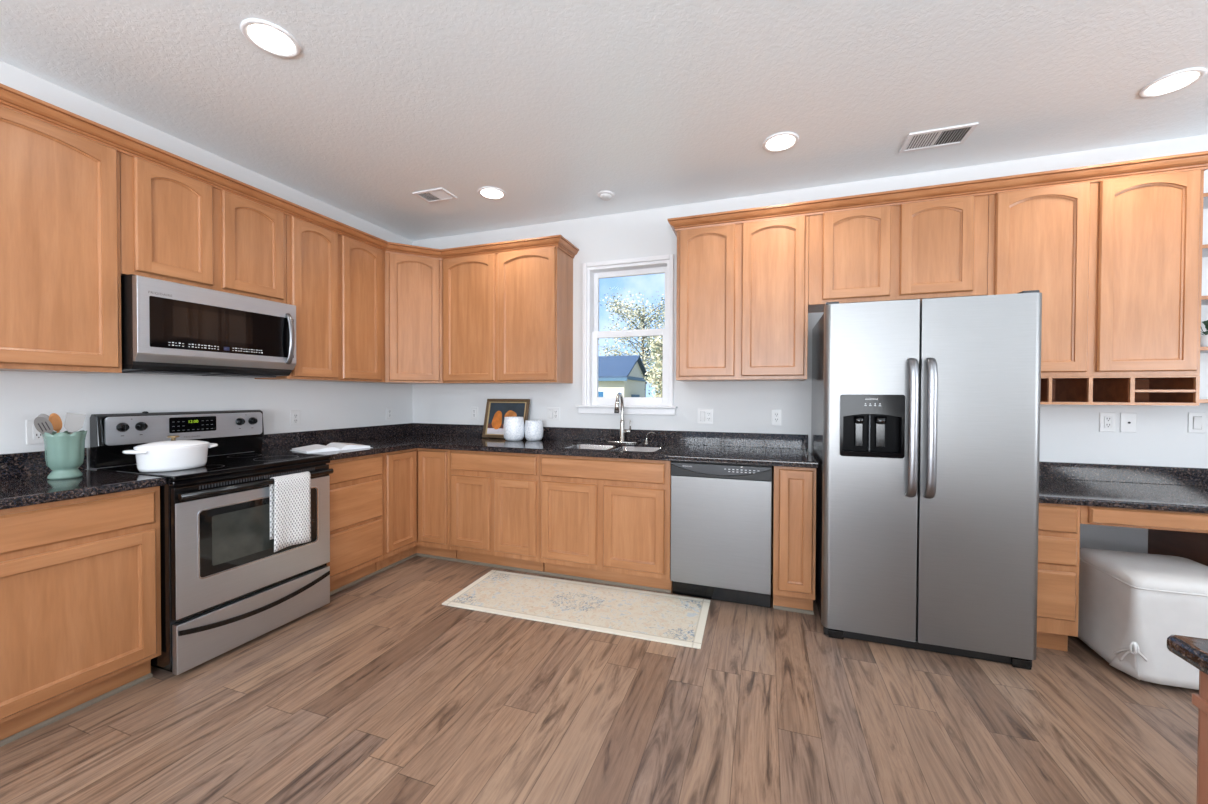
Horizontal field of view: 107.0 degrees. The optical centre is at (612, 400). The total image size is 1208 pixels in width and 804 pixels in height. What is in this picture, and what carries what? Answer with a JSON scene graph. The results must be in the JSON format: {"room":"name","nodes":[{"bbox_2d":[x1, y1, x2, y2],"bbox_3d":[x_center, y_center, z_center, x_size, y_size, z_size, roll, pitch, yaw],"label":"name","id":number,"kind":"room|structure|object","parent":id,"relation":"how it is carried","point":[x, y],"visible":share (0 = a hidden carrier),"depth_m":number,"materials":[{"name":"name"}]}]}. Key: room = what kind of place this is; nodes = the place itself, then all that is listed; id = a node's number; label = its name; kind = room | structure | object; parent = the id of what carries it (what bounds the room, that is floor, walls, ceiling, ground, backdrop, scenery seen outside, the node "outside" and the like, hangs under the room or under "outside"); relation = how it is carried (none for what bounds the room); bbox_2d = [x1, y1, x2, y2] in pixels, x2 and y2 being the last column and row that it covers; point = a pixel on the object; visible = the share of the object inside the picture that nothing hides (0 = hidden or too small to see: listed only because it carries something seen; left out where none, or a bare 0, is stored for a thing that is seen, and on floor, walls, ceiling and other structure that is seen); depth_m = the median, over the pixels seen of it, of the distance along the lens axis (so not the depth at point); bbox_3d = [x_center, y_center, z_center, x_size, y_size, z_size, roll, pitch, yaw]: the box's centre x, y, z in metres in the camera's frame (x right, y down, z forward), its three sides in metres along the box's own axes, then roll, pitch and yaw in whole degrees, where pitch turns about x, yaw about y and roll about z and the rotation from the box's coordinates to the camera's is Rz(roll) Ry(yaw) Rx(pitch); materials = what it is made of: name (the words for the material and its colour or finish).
{"room":"kitchen","nodes":[
{"label":"kitchen","id":0,"kind":"room"},
{"bbox_2d":[0,60,412,470],"bbox_3d":[-3.093,-0.107,1.064,0.150,2.763,7.150,0,1,19],"label":"wall","id":1,"kind":"structure","parent":0,"point":[322,405],"depth_m":2.59,"materials":[{"name":"white paint"}]},
{"bbox_2d":[26,420,43,444],"bbox_3d":[-2.667,0.144,2.074,0.009,0.114,0.072,0,1,19],"label":"wall outlet","id":2,"kind":"object","parent":1,"relation":"attached to","point":[33,436],"visible":0.52,"depth_m":2.06,"materials":[{"name":"white plastic"}]},
{"bbox_2d":[33,425,42,438],"bbox_3d":[-2.664,0.144,2.073,0.003,0.068,0.033,0,1,19],"label":"socket","id":3,"kind":"object","parent":2,"relation":"attached to","point":[36,434],"depth_m":2.07,"materials":[{"name":"white plastic"}]},
{"bbox_2d":[0,448,86,477],"bbox_3d":[-2.717,0.289,1.910,0.020,0.105,0.646,0,1,19],"label":"backsplash","id":4,"kind":"structure","parent":1,"relation":"attached to","point":[24,463],"depth_m":2.03,"materials":[{"name":"stone"}]},
{"bbox_2d":[0,106,121,373],"bbox_3d":[-2.557,-0.663,1.885,0.324,1.065,0.583,0,1,19],"label":"upper cabinet","id":5,"kind":"object","parent":1,"relation":"attached to","point":[60,243],"visible":1,"depth_m":1.92,"materials":[{"name":"brown wood"}]},
{"bbox_2d":[120,152,285,303],"bbox_3d":[-2.337,-0.906,2.526,0.324,0.594,0.772,0,1,19],"label":"upper cabinet","id":6,"kind":"object","parent":1,"relation":"attached to","point":[176,227],"visible":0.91,"depth_m":2.39,"materials":[{"name":"brown wood"}]},
{"bbox_2d":[121,274,295,377],"bbox_3d":[-2.280,-0.372,2.511,0.447,0.460,0.752,0,1,19],"label":"microwave","id":7,"kind":"object","parent":6,"relation":"attached to","point":[168,327],"visible":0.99,"depth_m":2.34,"materials":[{"name":"silver metal"}]},
{"bbox_2d":[290,410,299,426],"bbox_3d":[-2.279,0.127,3.210,0.009,0.114,0.072,0,1,19],"label":"wall outlet","id":8,"kind":"object","parent":1,"relation":"attached to","point":[294,415],"visible":1,"depth_m":3.21,"materials":[{"name":"white plastic"}]},
{"bbox_2d":[293,414,297,422],"bbox_3d":[-2.276,0.127,3.209,0.003,0.068,0.033,0,1,19],"label":"socket","id":9,"kind":"object","parent":8,"relation":"attached to","point":[295,416],"depth_m":3.21,"materials":[{"name":"white plastic"}]},
{"bbox_2d":[255,215,384,381],"bbox_3d":[-2.086,-0.679,3.264,0.324,1.065,0.779,0,1,19],"label":"upper cabinet","id":10,"kind":"object","parent":1,"relation":"attached to","point":[335,283],"visible":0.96,"depth_m":3.15,"materials":[{"name":"brown wood"}]},
{"bbox_2d":[261,423,412,449],"bbox_3d":[-2.138,0.271,3.607,0.020,0.103,1.384,0,1,19],"label":"backsplash","id":11,"kind":"structure","parent":1,"relation":"attached to","point":[290,439],"depth_m":3.46,"materials":[{"name":"stone"}]},
{"bbox_2d":[386,407,391,419],"bbox_3d":[-2.005,0.115,4.012,0.009,0.114,0.072,0,1,19],"label":"wall outlet","id":12,"kind":"object","parent":1,"relation":"attached to","point":[388,409],"visible":1,"depth_m":4.00,"materials":[{"name":"white plastic"}]},
{"bbox_2d":[358,252,451,383],"bbox_3d":[-1.728,-0.685,3.882,0.600,1.065,0.618,0,1,19],"label":"upper cabinet","id":13,"kind":"object","parent":1,"relation":"attached to","point":[413,284],"visible":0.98,"depth_m":3.68,"materials":[{"name":"brown wood"}]},
{"bbox_2d":[0,556,1198,803],"bbox_3d":[0.544,1.365,-0.240,7.900,0.120,7.300,0,1,19],"label":"floor","id":14,"kind":"structure","parent":0,"point":[383,692],"depth_m":1.77,"materials":[{"name":"brown wood"}]},
{"bbox_2d":[0,673,152,746],"bbox_3d":[-2.212,1.260,1.761,0.012,0.018,0.610,0,1,19],"label":"trim","id":15,"kind":"structure","parent":14,"relation":"on","point":[40,725],"depth_m":1.81,"materials":[{"name":"brown wood"}]},
{"bbox_2d":[0,486,160,739],"bbox_3d":[-2.427,0.825,1.831,0.629,0.886,0.613,0,1,19],"label":"base cabinet","id":16,"kind":"object","parent":14,"relation":"on","point":[80,578],"visible":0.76,"depth_m":1.77,"materials":[{"name":"brown wood"}]},
{"bbox_2d":[0,448,165,509],"bbox_3d":[-2.420,0.310,1.809,0.649,0.143,0.646,0,1,19],"label":"countertop","id":17,"kind":"structure","parent":16,"relation":"on","point":[24,481],"depth_m":1.90,"materials":[{"name":"black stone"}]},
{"bbox_2d":[42,430,86,479],"bbox_3d":[-2.427,0.238,1.981,0.128,0.207,0.128,0,1,19],"label":"utensil crock","id":18,"kind":"object","parent":17,"relation":"on","point":[64,451],"visible":0.99,"depth_m":1.95,"materials":[{"name":"green ceramic"}]},
{"bbox_2d":[37,414,48,419],"bbox_3d":[-2.466,0.170,1.960,0.075,0.227,0.017,0,1,-41],"label":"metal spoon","id":19,"kind":"object","parent":18,"relation":"in","point":[41,415],"visible":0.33,"depth_m":1.95,"materials":[{"name":"silver metal"}]},
{"bbox_2d":[34,416,52,433],"bbox_3d":[-2.430,0.175,1.936,0.019,0.218,0.097,0,1,19],"label":"slotted spoon","id":20,"kind":"object","parent":18,"relation":"in","point":[42,424],"visible":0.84,"depth_m":1.91,"materials":[{"name":"silver metal"}]},
{"bbox_2d":[49,413,61,432],"bbox_3d":[-2.444,0.168,1.971,0.013,0.229,0.052,1,1,39],"label":"wooden spoon","id":21,"kind":"object","parent":18,"relation":"in","point":[55,419],"visible":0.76,"depth_m":1.97,"materials":[{"name":"brown wood"}]},
{"bbox_2d":[64,413,85,433],"bbox_3d":[-2.417,0.167,2.005,0.020,0.230,0.074,1,1,23],"label":"spatula","id":22,"kind":"object","parent":18,"relation":"in","point":[74,422],"visible":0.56,"depth_m":2.00,"materials":[{"name":"white plastic"}]},
{"bbox_2d":[90,410,333,674],"bbox_3d":[-2.144,0.659,2.444,0.695,1.204,0.820,0,1,19],"label":"range","id":23,"kind":"object","parent":14,"relation":"on","point":[225,586],"depth_m":2.25,"materials":[{"name":"silver metal"}]},
{"bbox_2d":[97,451,330,486],"bbox_3d":[-2.127,0.356,2.461,0.605,0.049,0.770,0,1,19],"label":"cooktop","id":24,"kind":"object","parent":23,"relation":"in","point":[220,469],"depth_m":2.33,"materials":[{"name":"glass"}]},
{"bbox_2d":[269,471,310,551],"bbox_3d":[-1.782,0.608,2.476,0.042,0.401,0.207,0,1,19],"label":"dish towel","id":25,"kind":"object","parent":23,"relation":"hanging from","point":[290,495],"visible":0.98,"depth_m":2.46,"materials":[{"name":"white fabric"}]},
{"bbox_2d":[326,453,383,591],"bbox_3d":[-1.999,0.810,3.083,0.629,0.886,0.468,0,1,19],"label":"base cabinet","id":26,"kind":"object","parent":14,"relation":"on","point":[356,483],"visible":0.38,"depth_m":2.98,"materials":[{"name":"brown wood"}]},
{"bbox_2d":[375,448,456,570],"bbox_3d":[-1.632,0.804,3.700,0.925,0.886,0.935,0,1,19],"label":"base cabinet","id":27,"kind":"object","parent":14,"relation":"on","point":[417,481],"visible":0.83,"depth_m":3.42,"materials":[{"name":"brown wood"}]},
{"bbox_2d":[254,423,817,467],"bbox_3d":[-0.494,0.303,3.057,3.486,0.141,1.405,0,1,19],"label":"countertop","id":28,"kind":"structure","parent":27,"relation":"on","point":[763,449],"depth_m":3.32,"materials":[{"name":"black stone"}]},
{"bbox_2d":[290,442,372,453],"bbox_3d":[-1.915,0.313,3.055,0.272,0.033,0.410,1,1,37],"label":"open cookbook","id":29,"kind":"object","parent":28,"relation":"on","point":[316,448],"visible":1,"depth_m":2.99,"materials":[{"name":"paper"}]},
{"bbox_2d":[482,399,529,438],"bbox_3d":[-0.921,0.153,3.858,0.422,0.338,0.093,0,1,19],"label":"framed picture","id":30,"kind":"object","parent":28,"relation":"on","point":[497,410],"visible":0.79,"depth_m":3.88,"materials":[{"name":"brown paper"}]},
{"bbox_2d":[503,417,524,440],"bbox_3d":[-0.812,0.230,3.684,0.172,0.192,0.172,0,1,19],"label":"ceramic cup","id":31,"kind":"object","parent":28,"relation":"on","point":[513,427],"visible":1,"depth_m":3.62,"materials":[{"name":"white ceramic"}]},
{"bbox_2d":[525,420,542,440],"bbox_3d":[-0.649,0.244,3.692,0.154,0.166,0.154,0,1,19],"label":"ceramic cup","id":32,"kind":"object","parent":28,"relation":"on","point":[533,428],"visible":1,"depth_m":3.63,"materials":[{"name":"white ceramic"}]},
{"bbox_2d":[565,444,660,451],"bbox_3d":[-0.001,0.445,3.264,0.708,0.192,0.398,0,1,19],"label":"sink","id":33,"kind":"object","parent":28,"relation":"in","point":[578,446],"visible":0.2,"depth_m":3.42,"materials":[{"name":"metal"}]},
{"bbox_2d":[607,392,637,443],"bbox_3d":[0.047,0.133,3.498,0.219,0.399,0.214,0,1,-38],"label":"faucet","id":34,"kind":"object","parent":28,"relation":"on","point":[623,430],"visible":1,"depth_m":3.50,"materials":[{"name":"silver metal"}]},
{"bbox_2d":[644,432,655,443],"bbox_3d":[0.281,0.286,3.433,0.041,0.096,0.111,0,1,-32],"label":"soap dispenser","id":35,"kind":"object","parent":28,"relation":"on","point":[646,440],"visible":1,"depth_m":3.45,"materials":[{"name":"silver metal"}]},
{"bbox_2d":[451,450,544,570],"bbox_3d":[-0.785,0.809,3.572,0.758,0.886,0.629,0,1,19],"label":"base cabinet","id":36,"kind":"object","parent":14,"relation":"on","point":[495,495],"visible":0.75,"depth_m":3.28,"materials":[{"name":"brown wood"}]},
{"bbox_2d":[330,553,670,594],"bbox_3d":[-0.740,1.252,2.871,2.082,0.018,0.862,0,1,19],"label":"trim","id":37,"kind":"structure","parent":14,"relation":"on","point":[415,554],"depth_m":3.21,"materials":[{"name":"brown wood"}]},
{"bbox_2d":[442,570,709,648],"bbox_3d":[-0.219,1.259,2.792,1.580,0.009,0.562,0,1,17],"label":"runner rug","id":38,"kind":"object","parent":14,"relation":"on","point":[646,615],"visible":1,"depth_m":2.73,"materials":[{"name":"beige fabric"}]},
{"bbox_2d":[539,454,672,592],"bbox_3d":[0.021,0.816,3.297,0.940,0.886,0.629,0,1,19],"label":"base cabinet","id":39,"kind":"object","parent":14,"relation":"on","point":[607,519],"visible":0.7,"depth_m":3.00,"materials":[{"name":"brown wood"}]},
{"bbox_2d":[670,461,771,607],"bbox_3d":[0.751,0.823,3.024,0.605,0.884,0.627,0,1,19],"label":"dishwasher","id":40,"kind":"object","parent":14,"relation":"on","point":[721,514],"visible":1,"depth_m":2.74,"materials":[{"name":"silver metal"}]},
{"bbox_2d":[771,466,815,610],"bbox_3d":[1.164,0.825,2.907,0.232,0.886,0.629,0,1,19],"label":"base cabinet","id":41,"kind":"object","parent":14,"relation":"on","point":[793,548],"visible":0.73,"depth_m":2.62,"materials":[{"name":"brown wood"}]},
{"bbox_2d":[773,605,813,614],"bbox_3d":[1.090,1.262,2.695,0.224,0.018,0.012,0,1,19],"label":"trim","id":42,"kind":"structure","parent":14,"relation":"on","point":[774,606],"depth_m":2.69,"materials":[{"name":"brown wood"}]},
{"bbox_2d":[811,290,1041,669],"bbox_3d":[1.690,0.371,2.580,0.932,1.806,0.821,0,1,19],"label":"refrigerator","id":43,"kind":"object","parent":14,"relation":"on","point":[925,413],"visible":1,"depth_m":2.23,"materials":[{"name":"metal"}]},
{"bbox_2d":[1036,503,1079,650],"bbox_3d":[2.293,0.892,2.523,0.228,0.770,0.629,0,1,19],"label":"base cabinet","id":44,"kind":"object","parent":14,"relation":"on","point":[1058,524],"visible":0.4,"depth_m":2.22,"materials":[{"name":"brown wood"}]},
{"bbox_2d":[1078,548,1207,689],"bbox_3d":[2.659,1.040,2.173,0.534,0.486,0.528,0,1,19],"label":"ottoman","id":45,"kind":"object","parent":14,"relation":"on","point":[1130,603],"visible":0.82,"depth_m":2.04,"materials":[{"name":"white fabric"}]},
{"bbox_2d":[1148,529,1207,565],"bbox_3d":[3.276,0.900,2.187,0.604,0.770,0.629,0,1,19],"label":"base cabinet","id":46,"kind":"object","parent":14,"relation":"on","point":[1193,546],"visible":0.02,"depth_m":2.38,"materials":[{"name":"brown wood"}]},
{"bbox_2d":[1039,461,1207,513],"bbox_3d":[2.892,0.444,2.302,1.512,0.134,0.649,0,1,19],"label":"countertop","id":47,"kind":"structure","parent":46,"relation":"on","point":[1159,488],"depth_m":2.46,"materials":[{"name":"stone"}]},
{"bbox_2d":[1080,506,1207,532],"bbox_3d":[2.663,0.559,2.282,0.620,0.095,0.420,0,1,19],"label":"drawer","id":48,"kind":"object","parent":47,"relation":"attached to","point":[1093,515],"visible":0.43,"depth_m":2.11,"materials":[{"name":"brown wood"}]},
{"bbox_2d":[1192,670,1207,803],"bbox_3d":[1.066,0.852,0.076,0.750,0.902,1.030,0,1,19],"label":"base cabinet","id":49,"kind":"object","parent":14,"relation":"on","point":[1200,700],"visible":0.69,"depth_m":0.66,"materials":[{"name":"brown wood"}]},
{"bbox_2d":[1167,635,1207,674],"bbox_3d":[1.071,0.388,0.051,0.805,0.028,1.112,0,1,19],"label":"countertop","id":50,"kind":"structure","parent":49,"relation":"on","point":[1193,650],"depth_m":0.67,"materials":[{"name":"stone"}]},
{"bbox_2d":[0,0,1207,240],"bbox_3d":[0.555,-1.517,-0.277,7.900,0.120,7.300,0,1,19],"label":"ceiling","id":51,"kind":"structure","parent":0,"point":[552,105],"depth_m":2.12,"materials":[{"name":"white paint"}]},
{"bbox_2d":[240,19,300,57],"bbox_3d":[-1.404,-1.487,1.841,0.200,0.008,0.200,0,1,19],"label":"recessed light","id":52,"kind":"object","parent":51,"relation":"in","point":[268,37],"visible":1,"depth_m":1.83,"materials":[{"name":"white paint"}]},
{"bbox_2d":[413,188,456,202],"bbox_3d":[-1.301,-1.505,3.279,0.260,0.008,0.170,0,1,19],"label":"ceiling vent","id":53,"kind":"object","parent":51,"relation":"in","point":[439,194],"visible":1,"depth_m":3.27,"materials":[{"name":"white metal"}]},
{"bbox_2d":[478,187,505,199],"bbox_3d":[-0.874,-1.503,3.239,0.200,0.008,0.200,0,1,19],"label":"recessed light","id":54,"kind":"object","parent":51,"relation":"in","point":[493,193],"visible":1,"depth_m":3.23,"materials":[{"name":"white paint"}]},
{"bbox_2d":[597,191,613,200],"bbox_3d":[-0.048,-1.488,3.256,0.124,0.032,0.124,0,1,19],"label":"smoke detector","id":55,"kind":"object","parent":51,"relation":"attached to","point":[604,195],"visible":1,"depth_m":3.23,"materials":[{"name":"white paint"}]},
{"bbox_2d":[762,132,798,151],"bbox_3d":[0.968,-1.487,2.575,0.200,0.008,0.200,0,1,19],"label":"recessed light","id":56,"kind":"object","parent":51,"relation":"in","point":[782,141],"visible":1,"depth_m":2.56,"materials":[{"name":"white paint"}]},
{"bbox_2d":[899,123,978,152],"bbox_3d":[1.835,-1.484,2.529,0.320,0.008,0.200,0,1,19],"label":"ceiling vent","id":57,"kind":"object","parent":51,"relation":"in","point":[955,135],"visible":1,"depth_m":2.52,"materials":[{"name":"white metal"}]},
{"bbox_2d":[1138,67,1206,97],"bbox_3d":[2.600,-1.475,2.078,0.200,0.008,0.200,0,1,19],"label":"recessed light","id":58,"kind":"object","parent":51,"relation":"in","point":[1176,81],"visible":1,"depth_m":2.06,"materials":[{"name":"white paint"}]},
{"bbox_2d":[412,134,1207,574],"bbox_3d":[1.704,-0.114,3.125,7.600,2.763,0.150,0,1,19],"label":"wall","id":59,"kind":"structure","parent":0,"point":[1068,433],"depth_m":3.24,"materials":[{"name":"white paint"}]},
{"bbox_2d":[471,407,477,419],"bbox_3d":[-1.253,0.113,4.053,0.072,0.114,0.009,0,1,19],"label":"wall outlet","id":60,"kind":"object","parent":59,"relation":"attached to","point":[474,410],"visible":1,"depth_m":4.05,"materials":[{"name":"white plastic"}]},
{"bbox_2d":[443,247,572,383],"bbox_3d":[-0.889,-0.680,3.752,1.069,1.065,0.324,0,1,19],"label":"upper cabinet","id":61,"kind":"object","parent":59,"relation":"attached to","point":[508,316],"visible":0.99,"depth_m":3.59,"materials":[{"name":"brown wood"}]},
{"bbox_2d":[0,83,578,259],"bbox_3d":[-1.688,-1.218,2.963,3.100,0.072,1.106,0,1,-41],"label":"crown molding","id":62,"kind":"structure","parent":61,"relation":"attached to","point":[10,98],"depth_m":2.49,"materials":[{"name":"brown wood"}]},
{"bbox_2d":[547,407,559,420],"bbox_3d":[-0.502,0.112,3.795,0.118,0.114,0.012,0,1,19],"label":"wall outlet","id":63,"kind":"object","parent":59,"relation":"attached to","point":[553,413],"visible":1,"depth_m":3.79,"materials":[{"name":"white plastic"}]},
{"bbox_2d":[554,410,557,417],"bbox_3d":[-0.481,0.113,3.786,0.033,0.068,0.003,0,1,19],"label":"socket","id":64,"kind":"object","parent":63,"relation":"attached to","point":[555,411],"depth_m":3.78,"materials":[{"name":"white plastic"}]},
{"bbox_2d":[413,423,807,448],"bbox_3d":[-0.271,0.277,3.712,3.486,0.103,0.020,0,1,19],"label":"backsplash","id":65,"kind":"structure","parent":59,"relation":"attached to","point":[762,440],"depth_m":3.49,"materials":[{"name":"stone"}]},
{"bbox_2d":[576,254,676,414],"bbox_3d":[0.124,-0.512,3.633,0.838,1.242,0.200,0,1,19],"label":"window","id":66,"kind":"structure","parent":59,"relation":"in","point":[591,403],"depth_m":3.63,"materials":[{"name":"white paint"}]},
{"bbox_2d":[698,409,713,423],"bbox_3d":[0.705,0.118,3.383,0.118,0.114,0.012,0,1,19],"label":"wall outlet","id":67,"kind":"object","parent":59,"relation":"attached to","point":[705,416],"visible":1,"depth_m":3.38,"materials":[{"name":"white plastic"}]},
{"bbox_2d":[706,412,710,420],"bbox_3d":[0.727,0.118,3.374,0.033,0.068,0.003,0,1,19],"label":"socket","id":68,"kind":"object","parent":67,"relation":"attached to","point":[708,414],"depth_m":3.37,"materials":[{"name":"white plastic"}]},
{"bbox_2d":[676,215,808,380],"bbox_3d":[0.899,-0.680,3.142,0.852,1.072,0.324,0,1,19],"label":"upper cabinet","id":69,"kind":"object","parent":59,"relation":"attached to","point":[742,306],"visible":0.99,"depth_m":2.98,"materials":[{"name":"brown wood"}]},
{"bbox_2d":[667,151,1207,236],"bbox_3d":[1.768,-1.221,2.821,2.808,0.072,0.357,0,1,19],"label":"crown molding","id":70,"kind":"structure","parent":69,"relation":"attached to","point":[1196,160],"depth_m":2.57,"materials":[{"name":"brown wood"}]},
{"bbox_2d":[771,409,781,424],"bbox_3d":[1.183,0.119,3.221,0.072,0.114,0.009,0,1,19],"label":"wall outlet","id":71,"kind":"object","parent":59,"relation":"attached to","point":[776,414],"visible":1,"depth_m":3.22,"materials":[{"name":"white plastic"}]},
{"bbox_2d":[774,413,778,421],"bbox_3d":[1.182,0.119,3.218,0.033,0.068,0.003,0,1,19],"label":"socket","id":72,"kind":"object","parent":71,"relation":"attached to","point":[776,415],"depth_m":3.22,"materials":[{"name":"white plastic"}]},
{"bbox_2d":[808,195,988,312],"bbox_3d":[1.752,-0.911,2.848,0.944,0.595,0.324,0,1,19],"label":"upper cabinet","id":73,"kind":"object","parent":59,"relation":"attached to","point":[938,248],"visible":0.95,"depth_m":2.70,"materials":[{"name":"brown wood"}]},
{"bbox_2d":[987,169,1203,376],"bbox_3d":[2.623,-0.668,2.553,0.896,1.068,0.324,0,1,19],"label":"upper cabinet","id":74,"kind":"object","parent":59,"relation":"attached to","point":[1115,265],"visible":0.91,"depth_m":2.38,"materials":[{"name":"brown wood"}]},
{"bbox_2d":[1040,376,1199,405],"bbox_3d":[2.687,-0.056,2.549,0.763,0.154,0.304,0,1,19],"label":"cubby shelf","id":75,"kind":"object","parent":74,"relation":"attached to","point":[1091,390],"visible":0.7,"depth_m":2.46,"materials":[{"name":"brown wood"}]},
{"bbox_2d":[1099,412,1115,431],"bbox_3d":[2.916,0.126,2.630,0.072,0.114,0.009,0,1,19],"label":"wall outlet","id":76,"kind":"object","parent":59,"relation":"attached to","point":[1107,420],"visible":1,"depth_m":2.63,"materials":[{"name":"white plastic"}]},
{"bbox_2d":[1104,416,1111,427],"bbox_3d":[2.915,0.126,2.627,0.033,0.068,0.003,0,1,19],"label":"socket","id":77,"kind":"object","parent":76,"relation":"attached to","point":[1107,419],"depth_m":2.63,"materials":[{"name":"white plastic"}]},
{"bbox_2d":[1039,461,1207,486],"bbox_3d":[2.994,0.424,2.600,1.512,0.100,0.020,0,1,19],"label":"backsplash","id":78,"kind":"structure","parent":59,"relation":"attached to","point":[1187,476],"depth_m":2.59,"materials":[{"name":"stone"}]},
{"bbox_2d":[1120,413,1136,432],"bbox_3d":[3.003,0.127,2.598,0.072,0.114,0.012,0,1,19],"label":"cable plate","id":79,"kind":"object","parent":59,"relation":"attached to","point":[1128,421],"visible":1,"depth_m":2.60,"materials":[{"name":"white plastic"}]},
{"bbox_2d":[1188,413,1205,432],"bbox_3d":[3.279,0.123,2.505,0.072,0.114,0.012,0,1,19],"label":"light switch","id":80,"kind":"object","parent":59,"relation":"attached to","point":[1196,421],"visible":1,"depth_m":2.50,"materials":[{"name":"white plastic"}]},
{"bbox_2d":[1199,399,1207,402],"bbox_3d":[3.402,0.003,2.357,0.700,0.020,0.207,0,1,19],"label":"wall shelf","id":81,"kind":"object","parent":59,"relation":"attached to","point":[1200,400],"visible":0.04,"depth_m":2.35,"materials":[{"name":"brown wood"}]},
{"bbox_2d":[1200,347,1207,352],"bbox_3d":[3.403,-0.273,2.354,0.700,0.020,0.207,0,1,19],"label":"wall shelf","id":82,"kind":"object","parent":59,"relation":"attached to","point":[1202,349],"visible":0.02,"depth_m":2.35,"materials":[{"name":"brown wood"}]},
{"bbox_2d":[1200,320,1207,346],"bbox_3d":[3.237,-0.382,2.414,0.225,0.196,0.140,0,1,19],"label":"sprig","id":83,"kind":"object","parent":82,"relation":"on","point":[1204,338],"visible":0.46,"depth_m":2.42,"materials":[{"name":"green plant"}]},
{"bbox_2d":[1200,335,1207,346],"bbox_3d":[3.229,-0.319,2.417,0.080,0.070,0.080,0,1,19],"label":"pot","id":84,"kind":"object","parent":82,"relation":"on","point":[1204,338],"depth_m":2.41,"materials":[{"name":"white ceramic"}]},
{"bbox_2d":[1201,296,1207,304],"bbox_3d":[3.404,-0.540,2.350,0.700,0.020,0.207,0,1,19],"label":"wall shelf","id":85,"kind":"object","parent":59,"relation":"attached to","point":[1204,299],"visible":0.02,"depth_m":2.37,"materials":[{"name":"brown wood"}]},
{"bbox_2d":[1202,244,1207,256],"bbox_3d":[3.405,-0.808,2.347,0.700,0.020,0.207,0,1,19],"label":"wall shelf","id":86,"kind":"object","parent":59,"relation":"attached to","point":[1204,247],"visible":0.02,"depth_m":2.38,"materials":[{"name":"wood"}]},
{"bbox_2d":[1203,193,1207,208],"bbox_3d":[3.406,-1.077,2.344,0.700,0.020,0.207,0,1,19],"label":"wall shelf","id":87,"kind":"object","parent":59,"relation":"attached to","point":[1205,197],"visible":0.02,"depth_m":2.40,"materials":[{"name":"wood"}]},
{"label":"outside","id":88,"kind":"structure","parent":0,"visible":0},
{"bbox_3d":[17.491,1.073,61.179,120.000,0.250,119.800,0,1,19],"label":"ground","id":89,"kind":"structure","parent":88,"visible":0},
{"bbox_2d":[598,355,648,396],"bbox_3d":[-2.417,-1.248,37.171,9.650,4.840,6.850,0,1,19],"label":"house","id":90,"kind":"structure","parent":89,"relation":"on","point":[616,374],"depth_m":34.22,"materials":[{"name":"beige"}]},
{"bbox_2d":[599,288,664,396],"bbox_3d":[3.484,-5.384,46.690,10.562,12.934,8.428,1,1,27],"label":"leafy tree","id":91,"kind":"object","parent":89,"relation":"on","point":[647,323],"visible":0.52,"depth_m":46.17,"materials":[{"name":"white plant"}]},
{"bbox_2d":[642,336,662,396],"bbox_3d":[4.026,-1.554,27.316,5.015,5.787,3.963,1,1,29],"label":"leafy tree","id":92,"kind":"object","parent":89,"relation":"on","point":[657,346],"visible":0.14,"depth_m":27.46,"materials":[{"name":"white plant"}]},
{"bbox_2d":[644,354,661,396],"bbox_3d":[5.294,-1.853,33.416,6.117,6.240,4.571,0,1,12],"label":"leafy tree","id":93,"kind":"object","parent":89,"relation":"on","point":[653,354],"visible":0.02,"depth_m":33.37,"materials":[{"name":"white plant"}]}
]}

